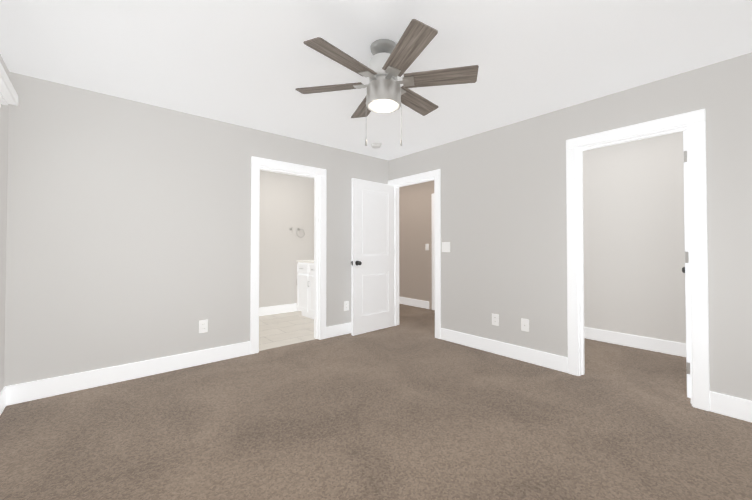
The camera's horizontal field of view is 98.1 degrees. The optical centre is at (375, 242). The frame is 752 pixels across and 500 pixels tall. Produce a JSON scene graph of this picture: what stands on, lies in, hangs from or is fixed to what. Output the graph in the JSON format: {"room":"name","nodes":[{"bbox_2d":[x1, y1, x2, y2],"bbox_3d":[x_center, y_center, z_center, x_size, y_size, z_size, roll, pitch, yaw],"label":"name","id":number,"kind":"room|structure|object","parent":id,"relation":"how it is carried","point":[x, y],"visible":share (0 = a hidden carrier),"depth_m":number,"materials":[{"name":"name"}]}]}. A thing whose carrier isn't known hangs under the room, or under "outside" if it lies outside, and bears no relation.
{"room":"empty bedroom","nodes":[
{"label":"empty bedroom","id":0,"kind":"room"},
{"bbox_2d":[0,54,8,391],"bbox_3d":[-1.258,-0.061,0.600,0.120,2.440,4.570,1,-1,-40],"label":"wall","id":1,"kind":"structure","parent":0,"point":[4,114],"depth_m":2.30,"materials":[{"name":"grey paint"}]},
{"bbox_2d":[0,386,7,414],"bbox_3d":[-1.246,1.090,0.672,0.014,0.140,4.450,1,-1,-40],"label":"baseboard","id":2,"kind":"structure","parent":1,"relation":"attached to","point":[4,393],"depth_m":2.29,"materials":[{"name":"white wood"}]},
{"bbox_2d":[0,63,17,107],"bbox_3d":[-1.914,-0.623,1.436,0.235,0.732,1.734,1,-1,-40],"label":"window","id":3,"kind":"structure","parent":1,"relation":"in","point":[8,94],"depth_m":2.00,"materials":[{"name":"white"}]},
{"bbox_2d":[4,72,388,386],"bbox_3d":[-1.291,-0.016,3.652,4.030,2.440,0.120,1,-1,-40],"label":"wall","id":4,"kind":"structure","parent":0,"point":[128,240],"depth_m":2.85,"materials":[{"name":"grey paint"}]},
{"bbox_2d":[8,341,250,404],"bbox_3d":[-2.006,1.123,2.936,1.733,0.140,0.018,1,-1,-40],"label":"baseboard","id":5,"kind":"structure","parent":4,"relation":"attached to","point":[34,390],"depth_m":2.77,"materials":[{"name":"white wood"}]},
{"bbox_2d":[199,319,207,332],"bbox_3d":[-1.698,0.827,3.208,0.078,0.124,0.008,1,-1,-40],"label":"outlet","id":6,"kind":"object","parent":4,"relation":"attached to","point":[203,326],"visible":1,"depth_m":3.21,"materials":[{"name":"white plastic"}]},
{"bbox_2d":[250,156,325,353],"bbox_3d":[-1.034,0.141,3.869,0.939,2.132,0.156,1,-1,-40],"label":"door frame","id":7,"kind":"structure","parent":4,"relation":"attached to","point":[317,174],"depth_m":3.95,"materials":[{"name":"white wood"}]},
{"bbox_2d":[326,323,350,337],"bbox_3d":[-0.226,1.146,4.455,1.070,0.140,0.014,1,-1,-40],"label":"baseboard","id":8,"kind":"structure","parent":4,"relation":"attached to","point":[337,330],"depth_m":4.22,"materials":[{"name":"white wood"}]},
{"bbox_2d":[344,301,348,310],"bbox_3d":[-0.393,0.844,4.321,0.078,0.124,0.008,1,-1,-40],"label":"outlet","id":9,"kind":"object","parent":4,"relation":"attached to","point":[346,305],"visible":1,"depth_m":4.32,"materials":[{"name":"white plastic"}]},
{"bbox_2d":[259,170,313,307],"bbox_3d":[-1.019,-0.012,3.965,3.010,2.440,0.005,1,-1,-40],"label":"wall","id":10,"kind":"structure","parent":0,"point":[286,202],"depth_m":3.88,"materials":[{"name":"grey paint"}]},
{"bbox_2d":[259,303,299,315],"bbox_3d":[-2.168,1.157,5.228,2.720,0.140,0.018,1,-1,-40],"label":"baseboard","id":11,"kind":"structure","parent":10,"relation":"attached to","point":[278,309],"depth_m":5.62,"materials":[{"name":"white wood"}]},
{"bbox_2d":[259,311,314,350],"bbox_3d":[-1.650,1.249,4.688,3.010,0.061,2.110,1,-1,-40],"label":"floor","id":12,"kind":"structure","parent":0,"point":[283,329],"depth_m":4.54,"materials":[{"name":"beige tile"}]},
{"bbox_2d":[296,260,313,318],"bbox_3d":[-0.743,0.710,5.180,0.609,1.028,1.190,1,-1,-40],"label":"bathroom vanity","id":13,"kind":"object","parent":12,"relation":"on","point":[305,287],"visible":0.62,"depth_m":5.22,"materials":[{"name":"white wood"}]},
{"bbox_2d":[0,304,751,499],"bbox_3d":[0.025,1.226,3.100,5.700,0.060,6.900,1,-1,-40],"label":"floor carpet","id":14,"kind":"object","parent":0,"point":[410,406],"visible":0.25,"depth_m":2.03,"materials":[{"name":"brown carpet"}]},
{"bbox_2d":[0,0,751,177],"bbox_3d":[0.025,-1.294,3.137,5.700,0.100,6.900,1,-1,-40],"label":"ceiling","id":15,"kind":"structure","parent":0,"point":[254,64],"depth_m":2.16,"materials":[{"name":"white paint"}]},
{"bbox_2d":[370,142,381,148],"bbox_3d":[0.002,-1.207,4.088,0.144,0.046,0.144,1,-1,-40],"label":"smoke detector","id":16,"kind":"object","parent":15,"relation":"attached to","point":[375,145],"visible":1,"depth_m":4.05,"materials":[{"name":"white plastic"}]},
{"bbox_2d":[295,19,478,145],"bbox_3d":[0.049,-0.939,2.101,1.169,0.641,1.128,1,-1,-40],"label":"fan","id":17,"kind":"object","parent":15,"relation":"hanging from","point":[390,61],"visible":1,"depth_m":2.01,"materials":[{"name":"brown wood"}]},
{"bbox_2d":[389,52,751,400],"bbox_3d":[1.525,-0.004,4.449,1.530,2.440,6.820,1,-1,-40],"label":"wall","id":18,"kind":"structure","parent":0,"point":[503,217],"depth_m":3.16,"materials":[{"name":"grey paint"}]},
{"bbox_2d":[351,178,394,335],"bbox_3d":[-0.001,0.189,4.474,0.809,2.030,0.171,1,-1,-40],"label":"entry door","id":19,"kind":"structure","parent":18,"relation":"in","point":[372,277],"depth_m":4.43,"materials":[{"name":"white wood"}]},
{"bbox_2d":[399,297,428,308],"bbox_3d":[0.425,1.179,6.707,0.013,0.140,1.730,1,-1,-40],"label":"baseboard","id":20,"kind":"structure","parent":18,"relation":"attached to","point":[402,300],"depth_m":6.32,"materials":[{"name":"white wood"}]},
{"bbox_2d":[388,169,440,338],"bbox_3d":[0.547,0.150,4.507,0.156,2.132,0.964,1,-1,-40],"label":"door frame","id":21,"kind":"structure","parent":18,"relation":"attached to","point":[434,175],"depth_m":4.25,"materials":[{"name":"white wood"}]},
{"bbox_2d":[432,194,434,309],"bbox_3d":[1.338,0.167,5.647,0.018,2.132,0.950,1,-1,-40],"label":"door frame","id":22,"kind":"structure","parent":18,"relation":"attached to","point":[433,261],"depth_m":5.97,"materials":[{"name":"white wood"}]},
{"bbox_2d":[442,242,449,251],"bbox_3d":[0.865,0.059,4.036,0.009,0.124,0.124,1,-1,-40],"label":"light switch","id":23,"kind":"object","parent":18,"relation":"attached to","point":[445,246],"visible":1,"depth_m":4.03,"materials":[{"name":"white plastic"}]},
{"bbox_2d":[492,313,498,325],"bbox_3d":[1.290,0.837,3.527,0.008,0.124,0.078,1,-1,-40],"label":"outlet","id":24,"kind":"object","parent":18,"relation":"attached to","point":[495,319],"visible":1,"depth_m":3.52,"materials":[{"name":"white plastic"}]},
{"bbox_2d":[440,328,567,372],"bbox_3d":[1.281,1.132,3.528,0.014,0.140,1.456,1,-1,-40],"label":"baseboard","id":25,"kind":"structure","parent":18,"relation":"attached to","point":[552,361],"depth_m":3.39,"materials":[{"name":"white wood"}]},
{"bbox_2d":[521,318,528,331],"bbox_3d":[1.498,0.833,3.280,0.012,0.124,0.078,1,-1,-40],"label":"outlet","id":26,"kind":"object","parent":18,"relation":"attached to","point":[524,324],"visible":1,"depth_m":3.28,"materials":[{"name":"white plastic"}]},
{"bbox_2d":[566,109,709,410],"bbox_3d":[2.098,0.124,2.688,0.156,2.132,0.904,1,-1,-40],"label":"door frame","id":27,"kind":"structure","parent":18,"relation":"attached to","point":[693,123],"depth_m":2.41,"materials":[{"name":"white wood"}]},
{"bbox_2d":[682,130,690,397],"bbox_3d":[2.614,0.163,2.712,0.750,2.030,0.171,1,-1,-40],"label":"closet door","id":28,"kind":"structure","parent":18,"relation":"in","point":[685,269],"depth_m":2.48,"materials":[{"name":"white wood"}]},
{"bbox_2d":[710,391,751,422],"bbox_3d":[2.696,1.108,1.868,0.014,0.140,1.098,1,-1,-40],"label":"baseboard","id":29,"kind":"structure","parent":18,"relation":"attached to","point":[732,406],"depth_m":2.20,"materials":[{"name":"white wood"}]},
{"bbox_2d":[583,131,685,343],"bbox_3d":[2.251,-0.032,2.605,0.005,2.440,3.070,1,-1,-40],"label":"wall","id":30,"kind":"structure","parent":0,"point":[633,236],"depth_m":2.69,"materials":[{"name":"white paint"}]},
{"bbox_2d":[584,327,685,356],"bbox_3d":[3.207,1.131,3.442,0.014,0.140,2.890,1,-1,-40],"label":"baseboard","id":31,"kind":"structure","parent":30,"relation":"attached to","point":[657,345],"depth_m":3.71,"materials":[{"name":"white wood"}]}
]}

